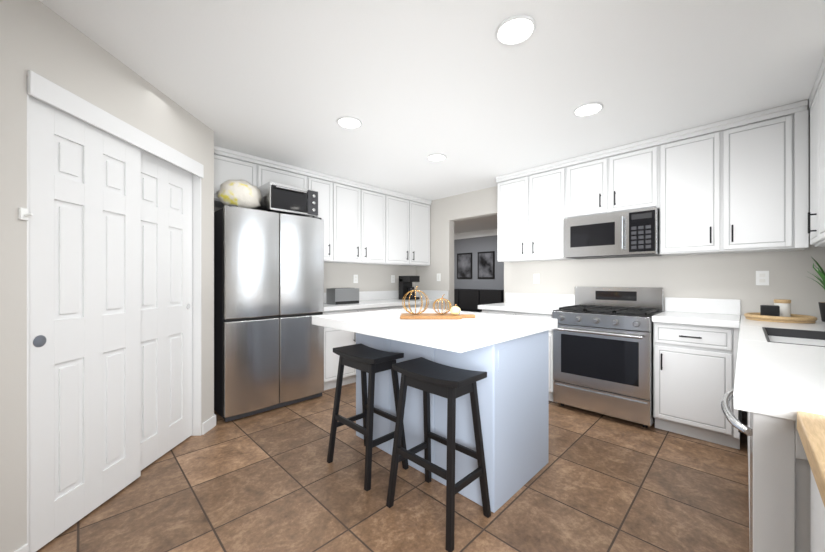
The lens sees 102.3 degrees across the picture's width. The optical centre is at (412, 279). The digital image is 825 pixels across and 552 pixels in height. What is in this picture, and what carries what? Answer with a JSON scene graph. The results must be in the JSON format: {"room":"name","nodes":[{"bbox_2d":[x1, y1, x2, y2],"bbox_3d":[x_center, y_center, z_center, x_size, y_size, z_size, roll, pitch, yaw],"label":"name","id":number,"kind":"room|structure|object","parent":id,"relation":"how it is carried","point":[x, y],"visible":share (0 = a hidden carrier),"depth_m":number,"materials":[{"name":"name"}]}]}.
{"room":"kitchen","nodes":[
{"label":"kitchen","id":0,"kind":"room"},
{"bbox_2d":[0,0,213,551],"bbox_3d":[-1.785,-0.010,0.983,2.684,2.420,2.952,0,0,-45],"label":"wall","id":1,"kind":"structure","parent":0,"point":[38,37],"depth_m":1.40,"materials":[{"name":"grey paint"}]},
{"bbox_2d":[18,207,32,220],"bbox_3d":[-1.614,-0.275,1.387,0.041,0.050,0.040,0,0,-45],"label":"wall hook","id":2,"kind":"object","parent":1,"relation":"attached to","point":[24,214],"visible":1,"depth_m":1.38,"materials":[{"name":"white plastic"}]},
{"bbox_2d":[29,95,191,551],"bbox_3d":[-1.685,0.186,1.985,0.789,2.003,0.853,0,0,-45],"label":"closet doors","id":3,"kind":"structure","parent":1,"relation":"in","point":[110,317],"depth_m":1.75,"materials":[{"name":"white wood"}]},
{"bbox_2d":[14,415,215,551],"bbox_3d":[-1.623,1.155,0.919,0.013,0.090,3.638,0,0,0],"label":"baseboard","id":4,"kind":"structure","parent":1,"relation":"attached to","point":[208,424],"depth_m":2.59,"materials":[{"name":"white wood"}]},
{"bbox_2d":[27,70,203,542],"bbox_3d":[-1.681,0.156,1.985,0.134,2.088,1.164,0,0,0],"label":"trim","id":5,"kind":"structure","parent":1,"relation":"attached to","point":[43,89],"depth_m":1.97,"materials":[{"name":"white wood"}]},
{"bbox_2d":[214,207,415,292],"bbox_3d":[-1.112,-0.010,4.276,3.165,2.420,0.120,0,0,-45],"label":"wall","id":6,"kind":"structure","parent":0,"point":[371,277],"depth_m":4.65,"materials":[{"name":"grey paint"}]},
{"bbox_2d":[214,146,261,208],"bbox_3d":[-1.803,-0.974,3.264,0.496,0.488,0.327,0,0,-45],"label":"upper cabinet","id":7,"kind":"object","parent":6,"relation":"attached to","point":[228,164],"depth_m":3.15,"materials":[{"name":"white wood"}]},
{"bbox_2d":[262,158,309,188],"bbox_3d":[-1.480,-0.974,3.587,0.581,0.488,0.327,0,0,-45],"label":"upper cabinet","id":8,"kind":"object","parent":6,"relation":"attached to","point":[273,171],"depth_m":3.49,"materials":[{"name":"white wood"}]},
{"bbox_2d":[310,170,337,261],"bbox_3d":[-1.150,-0.719,3.918,0.369,0.998,0.327,0,0,-45],"label":"upper cabinet","id":9,"kind":"object","parent":6,"relation":"attached to","point":[326,185],"depth_m":3.86,"materials":[{"name":"white wood"}]},
{"bbox_2d":[353,275,357,282],"bbox_3d":[-0.775,-0.015,4.523,0.072,0.115,0.007,0,0,-45],"label":"electrical outlet","id":10,"kind":"object","parent":6,"relation":"attached to","point":[355,278],"visible":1,"depth_m":4.52,"materials":[{"name":"white plastic"}]},
{"bbox_2d":[330,178,389,264],"bbox_3d":[-0.762,-0.719,4.305,0.892,0.998,0.327,0,0,-45],"label":"upper cabinet","id":11,"kind":"object","parent":6,"relation":"attached to","point":[367,224],"depth_m":4.22,"materials":[{"name":"white wood"}]},
{"bbox_2d":[324,290,398,301],"bbox_3d":[-0.661,0.223,4.625,2.028,0.125,0.020,0,0,-45],"label":"backsplash","id":12,"kind":"structure","parent":6,"relation":"attached to","point":[365,296],"depth_m":4.73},
{"bbox_2d":[391,275,394,282],"bbox_3d":[-0.294,-0.015,5.003,0.072,0.115,0.007,0,0,-45],"label":"electrical outlet","id":13,"kind":"object","parent":6,"relation":"attached to","point":[392,278],"visible":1,"depth_m":5.00,"materials":[{"name":"white plastic"}]},
{"bbox_2d":[390,190,431,265],"bbox_3d":[-0.170,-0.719,4.897,0.946,0.998,0.327,0,0,-45],"label":"upper cabinet","id":14,"kind":"object","parent":6,"relation":"attached to","point":[409,215],"depth_m":4.81,"materials":[{"name":"white wood"}]},
{"bbox_2d":[36,382,749,551],"bbox_3d":[0.226,1.250,4.229,10.100,0.100,7.540,0,0,-45],"label":"floor","id":15,"kind":"structure","parent":0,"point":[273,480],"depth_m":1.82,"materials":[{"name":"tile"}]},
{"bbox_2d":[214,204,323,421],"bbox_3d":[-1.457,0.284,3.302,0.920,1.832,0.670,0,0,-45],"label":"fridge","id":16,"kind":"object","parent":15,"relation":"on","point":[268,305],"visible":0.96,"depth_m":2.98,"materials":[{"name":"grey metal"}]},
{"bbox_2d":[216,179,261,208],"bbox_3d":[-1.562,-0.767,3.018,0.369,0.283,0.267,0,0,-45],"label":"bag","id":17,"kind":"object","parent":16,"relation":"on","point":[242,193],"visible":0.83,"depth_m":2.92,"materials":[{"name":"plastic"}]},
{"bbox_2d":[257,181,317,217],"bbox_3d":[-1.228,-0.770,3.314,0.490,0.275,0.357,0,0,-45],"label":"toaster oven","id":18,"kind":"object","parent":16,"relation":"on","point":[279,198],"visible":0.71,"depth_m":3.18,"materials":[{"name":"black"}]},
{"bbox_2d":[323,306,390,389],"bbox_3d":[-0.823,0.765,4.054,0.970,0.870,0.597,0,0,-45],"label":"base cabinet","id":19,"kind":"object","parent":15,"relation":"on","point":[333,338],"depth_m":3.63,"materials":[{"name":"white wood"}]},
{"bbox_2d":[324,298,446,309],"bbox_3d":[-0.428,0.308,4.393,2.028,0.045,0.678,0,0,-45],"label":"countertop","id":20,"kind":"structure","parent":19,"relation":"on","point":[374,302],"depth_m":4.17,"materials":[{"name":"white stone"}]},
{"bbox_2d":[326,288,358,304],"bbox_3d":[-0.829,0.191,4.011,0.360,0.187,0.195,0,0,-45],"label":"toaster","id":21,"kind":"object","parent":20,"relation":"on","point":[335,296],"visible":1,"depth_m":3.92,"materials":[{"name":"silver metal"}]},
{"bbox_2d":[399,276,419,299],"bbox_3d":[-0.050,0.112,4.858,0.200,0.344,0.240,0,0,-45],"label":"coffee maker","id":22,"kind":"object","parent":20,"relation":"on","point":[405,284],"visible":0.9,"depth_m":4.81,"materials":[{"name":"black paint"}]},
{"bbox_2d":[327,343,408,490],"bbox_3d":[-0.294,0.827,2.150,0.333,0.744,0.450,0,0,-45],"label":"stool","id":23,"kind":"object","parent":15,"relation":"on","point":[363,358],"visible":0.96,"depth_m":2.09,"materials":[{"name":"black paint"}]},
{"bbox_2d":[391,306,414,308],"bbox_3d":[-0.356,0.765,4.521,0.511,0.870,0.597,0,0,-45],"label":"base cabinet","id":24,"kind":"object","parent":15,"relation":"on","point":[392,307],"depth_m":4.29,"materials":[{"name":"white"}]},
{"bbox_2d":[416,302,446,309],"bbox_3d":[0.028,0.765,4.905,0.655,0.870,0.597,0,0,-45],"label":"base cabinet","id":25,"kind":"object","parent":15,"relation":"on","point":[436,304],"depth_m":4.70,"materials":[{"name":"white wood"}]},
{"bbox_2d":[386,357,490,551],"bbox_3d":[0.130,0.827,1.725,0.333,0.744,0.450,0,0,-45],"label":"stool","id":26,"kind":"object","parent":15,"relation":"on","point":[427,377],"visible":1,"depth_m":1.67,"materials":[{"name":"black paint"}]},
{"bbox_2d":[356,331,548,512],"bbox_3d":[0.229,0.757,2.368,0.676,0.885,1.214,0,0,-45],"label":"kitchen island","id":27,"kind":"object","parent":15,"relation":"on","point":[509,354],"depth_m":1.93,"materials":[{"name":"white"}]},
{"bbox_2d":[312,307,557,354],"bbox_3d":[0.119,0.285,2.264,1.050,0.059,1.305,0,0,-45],"label":"island countertop","id":28,"kind":"structure","parent":27,"relation":"on","point":[486,329],"depth_m":1.88,"materials":[{"name":"white stone"}]},
{"bbox_2d":[400,313,474,318],"bbox_3d":[0.170,0.244,2.241,0.500,0.020,0.190,0,0,0],"label":"serving board","id":29,"kind":"object","parent":28,"relation":"on","point":[428,316],"visible":0.9,"depth_m":2.19,"materials":[{"name":"brown wood"}]},
{"bbox_2d":[402,286,428,313],"bbox_3d":[0.020,0.136,2.241,0.174,0.194,0.174,0,0,-45],"label":"pumpkin","id":30,"kind":"object","parent":29,"relation":"on","point":[420,312],"visible":1,"depth_m":2.23,"materials":[{"name":"gold metal"}]},
{"bbox_2d":[433,294,450,313],"bbox_3d":[0.200,0.164,2.252,0.124,0.137,0.124,0,0,-45],"label":"pumpkin","id":31,"kind":"object","parent":29,"relation":"on","point":[439,299],"visible":1,"depth_m":2.24,"materials":[{"name":"gold metal"}]},
{"bbox_2d":[450,304,460,314],"bbox_3d":[0.285,0.196,2.207,0.072,0.072,0.072,0,0,-45],"label":"gourd","id":32,"kind":"object","parent":29,"relation":"on","point":[455,310],"visible":1,"depth_m":2.18,"materials":[{"name":"white ceramic"}]},
{"bbox_2d":[454,289,503,312],"bbox_3d":[1.294,0.710,7.870,0.960,0.980,2.200,0,0,-45],"label":"sofa","id":33,"kind":"object","parent":15,"relation":"on","point":[469,300],"visible":0.15,"depth_m":7.77,"materials":[{"name":"black leather"}]},
{"bbox_2d":[482,309,557,402],"bbox_3d":[1.283,0.765,3.693,0.597,0.870,0.831,0,0,-45],"label":"base cabinet","id":34,"kind":"object","parent":15,"relation":"on","point":[493,311],"depth_m":3.23,"materials":[{"name":"white wood"}]},
{"bbox_2d":[478,301,571,312],"bbox_3d":[1.264,0.308,3.687,0.632,0.045,0.853,0,0,-45],"label":"countertop","id":35,"kind":"structure","parent":34,"relation":"on","point":[509,306],"depth_m":3.56,"materials":[{"name":"white stone"}]},
{"bbox_2d":[552,286,663,427],"bbox_3d":[1.799,0.635,3.075,0.707,1.130,0.757,0,0,-45],"label":"range","id":36,"kind":"object","parent":15,"relation":"on","point":[602,350],"visible":0.98,"depth_m":2.88,"materials":[{"name":"silver metal"}]},
{"bbox_2d":[652,321,739,448],"bbox_3d":[2.298,0.765,2.678,0.597,0.870,0.493,0,0,-45],"label":"base cabinet","id":37,"kind":"object","parent":15,"relation":"on","point":[695,345],"depth_m":2.47,"materials":[{"name":"white wood"}]},
{"bbox_2d":[652,309,740,328],"bbox_3d":[2.285,0.308,2.666,0.632,0.045,0.495,0,0,-45],"label":"countertop","id":38,"kind":"structure","parent":37,"relation":"on","point":[723,320],"depth_m":2.52,"materials":[{"name":"white stone"}]},
{"bbox_2d":[745,415,810,551],"bbox_3d":[1.313,0.768,0.853,0.678,0.865,0.622,0,0,-45],"label":"base cabinet","id":39,"kind":"object","parent":15,"relation":"on","point":[779,469],"depth_m":0.80,"materials":[{"name":"white painted wood"}]},
{"bbox_2d":[733,315,824,422],"bbox_3d":[1.985,0.308,1.549,2.637,0.045,0.658,0,0,-45],"label":"countertop","id":40,"kind":"structure","parent":39,"relation":"on","point":[773,380],"depth_m":0.99,"materials":[{"name":"white stone"}]},
{"bbox_2d":[744,312,816,322],"bbox_3d":[2.574,0.264,2.333,0.348,0.040,0.348,0,0,-45],"label":"round tray","id":41,"kind":"object","parent":40,"relation":"on","point":[793,318],"visible":0.92,"depth_m":2.23,"materials":[{"name":"brown wood"}]},
{"bbox_2d":[760,304,781,315],"bbox_3d":[2.503,0.225,2.326,0.090,0.092,0.090,0,0,-45],"label":"digital clock","id":42,"kind":"object","parent":41,"relation":"on","point":[781,307],"depth_m":2.30,"materials":[{"name":"black paint"}]},
{"bbox_2d":[774,299,790,316],"bbox_3d":[2.630,0.205,2.361,0.083,0.132,0.084,0,0,-45],"label":"canister","id":43,"kind":"object","parent":41,"relation":"on","point":[786,304],"depth_m":2.33,"materials":[{"name":"white ceramic"}]},
{"bbox_2d":[757,327,824,346],"bbox_3d":[2.028,0.403,1.607,0.684,0.239,0.469,0,0,-45],"label":"sink","id":44,"kind":"object","parent":40,"relation":"in","point":[806,335],"depth_m":1.87,"materials":[{"name":"silver metal"}]},
{"bbox_2d":[808,259,824,321],"bbox_3d":[2.850,0.057,2.241,0.298,0.454,0.269,0,0,-45],"label":"plant","id":45,"kind":"object","parent":40,"relation":"on","point":[821,273],"visible":1,"depth_m":2.26,"materials":[{"name":"green plant"}]},
{"bbox_2d":[797,411,824,551],"bbox_3d":[0.924,0.750,0.425,0.428,0.900,0.535,0,0,-45],"label":"cart","id":46,"kind":"object","parent":15,"relation":"on","point":[811,428],"visible":0.97,"depth_m":0.66,"materials":[{"name":"white wood"}]},
{"bbox_2d":[39,0,824,233],"bbox_3d":[0.226,-1.270,4.229,10.100,0.100,7.540,0,0,-45],"label":"ceiling","id":47,"kind":"structure","parent":0,"point":[411,85],"depth_m":1.95,"materials":[{"name":"white paint"}]},
{"bbox_2d":[337,116,361,128],"bbox_3d":[-0.488,-1.214,2.567,0.191,0.013,0.191,0,0,-45],"label":"recessed light","id":48,"kind":"object","parent":47,"relation":"in","point":[347,122],"visible":1,"depth_m":2.56,"materials":[{"name":"white"}]},
{"bbox_2d":[427,154,445,161],"bbox_3d":[0.240,-1.214,3.295,0.191,0.013,0.191,0,0,-45],"label":"recessed light","id":49,"kind":"object","parent":47,"relation":"in","point":[436,157],"visible":1,"depth_m":3.29,"materials":[{"name":"white"}]},
{"bbox_2d":[495,15,535,45],"bbox_3d":[0.502,-1.214,1.619,0.191,0.013,0.191,0,0,-45],"label":"recessed light","id":50,"kind":"object","parent":47,"relation":"in","point":[515,30],"visible":1,"depth_m":1.61,"materials":[{"name":"white plastic"}]},
{"bbox_2d":[573,102,602,116],"bbox_3d":[1.252,-1.214,2.369,0.191,0.013,0.191,0,0,-45],"label":"recessed light","id":51,"kind":"object","parent":47,"relation":"in","point":[588,109],"visible":1,"depth_m":2.37,"materials":[{"name":"white plastic"}]},
{"bbox_2d":[454,229,503,289],"bbox_3d":[2.584,-0.010,7.392,0.132,2.420,5.840,0,0,-45],"label":"wall","id":52,"kind":"structure","parent":0,"point":[474,243],"depth_m":8.25,"materials":[{"name":"grey paint"}]},
{"bbox_2d":[457,253,471,278],"bbox_3d":[1.337,-0.360,8.543,0.024,0.660,0.470,0,0,-45],"label":"picture frame","id":53,"kind":"object","parent":52,"relation":"attached to","point":[464,265],"visible":0.98,"depth_m":8.53,"materials":[{"name":"black paint"}]},
{"bbox_2d":[478,251,494,278],"bbox_3d":[1.790,-0.360,8.090,0.024,0.660,0.470,0,0,-45],"label":"picture frame","id":54,"kind":"object","parent":52,"relation":"attached to","point":[486,265],"visible":1,"depth_m":8.06,"materials":[{"name":"black paint"}]},
{"bbox_2d":[416,115,824,425],"bbox_3d":[1.602,-0.010,3.886,0.120,2.420,4.510,0,0,-45],"label":"wall","id":55,"kind":"structure","parent":0,"point":[721,276],"depth_m":3.11,"materials":[{"name":"grey paint"}]},
{"bbox_2d":[416,290,446,297],"bbox_3d":[0.289,0.223,5.096,0.020,0.125,0.658,0,0,-45],"label":"backsplash","id":56,"kind":"structure","parent":55,"relation":"attached to","point":[430,293],"depth_m":5.07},
{"bbox_2d":[437,273,440,280],"bbox_3d":[0.393,-0.040,5.003,0.008,0.115,0.072,0,0,-45],"label":"light switch","id":57,"kind":"object","parent":55,"relation":"attached to","point":[438,276],"visible":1,"depth_m":4.99,"materials":[{"name":"white plastic"}]},
{"bbox_2d":[496,158,576,261],"bbox_3d":[1.408,-0.719,3.758,0.327,0.998,0.836,0,0,-45],"label":"upper cabinet","id":58,"kind":"object","parent":55,"relation":"attached to","point":[533,204],"depth_m":3.61,"materials":[{"name":"white wood"}]},
{"bbox_2d":[534,274,539,283],"bbox_3d":[1.468,-0.015,3.929,0.007,0.115,0.072,0,0,-45],"label":"electrical outlet","id":59,"kind":"object","parent":55,"relation":"attached to","point":[536,278],"visible":1,"depth_m":3.92,"materials":[{"name":"white plastic"}]},
{"bbox_2d":[572,136,659,217],"bbox_3d":[1.945,-0.919,3.221,0.327,0.598,0.775,0,0,-45],"label":"upper cabinet","id":60,"kind":"object","parent":55,"relation":"attached to","point":[626,177],"depth_m":3.05,"materials":[{"name":"white wood"}]},
{"bbox_2d":[563,207,663,258],"bbox_3d":[1.903,-0.416,3.179,0.448,0.391,0.759,0,0,-45],"label":"microwave","id":61,"kind":"object","parent":60,"relation":"attached to","point":[630,233],"visible":0.98,"depth_m":3.02,"materials":[{"name":"silver metal"}]},
{"bbox_2d":[506,293,740,312],"bbox_3d":[1.928,0.223,3.457,0.019,0.125,2.117,0,0,-45],"label":"backsplash","id":62,"kind":"structure","parent":55,"relation":"attached to","point":[676,305],"depth_m":2.98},
{"bbox_2d":[658,100,808,255],"bbox_3d":[2.494,-0.719,2.673,0.327,0.998,0.869,0,0,-45],"label":"upper cabinet","id":63,"kind":"object","parent":55,"relation":"attached to","point":[739,184],"depth_m":2.49,"materials":[{"name":"white wood"}]},
{"bbox_2d":[756,271,768,284],"bbox_3d":[2.769,-0.015,2.628,0.007,0.115,0.072,0,0,-45],"label":"electrical outlet","id":64,"kind":"object","parent":55,"relation":"attached to","point":[762,277],"visible":1,"depth_m":2.63,"materials":[{"name":"white plastic"}]},
{"bbox_3d":[1.280,-0.010,0.290,5.660,2.420,0.120,0,0,-45],"label":"wall","id":65,"kind":"structure","parent":0,"visible":0},
{"bbox_2d":[808,56,824,246],"bbox_3d":[2.519,-0.719,1.875,0.714,0.998,0.362,0,0,-45],"label":"upper cabinet","id":66,"kind":"object","parent":65,"relation":"attached to","point":[816,222],"visible":1,"depth_m":1.99,"materials":[{"name":"white wood"}]}
]}

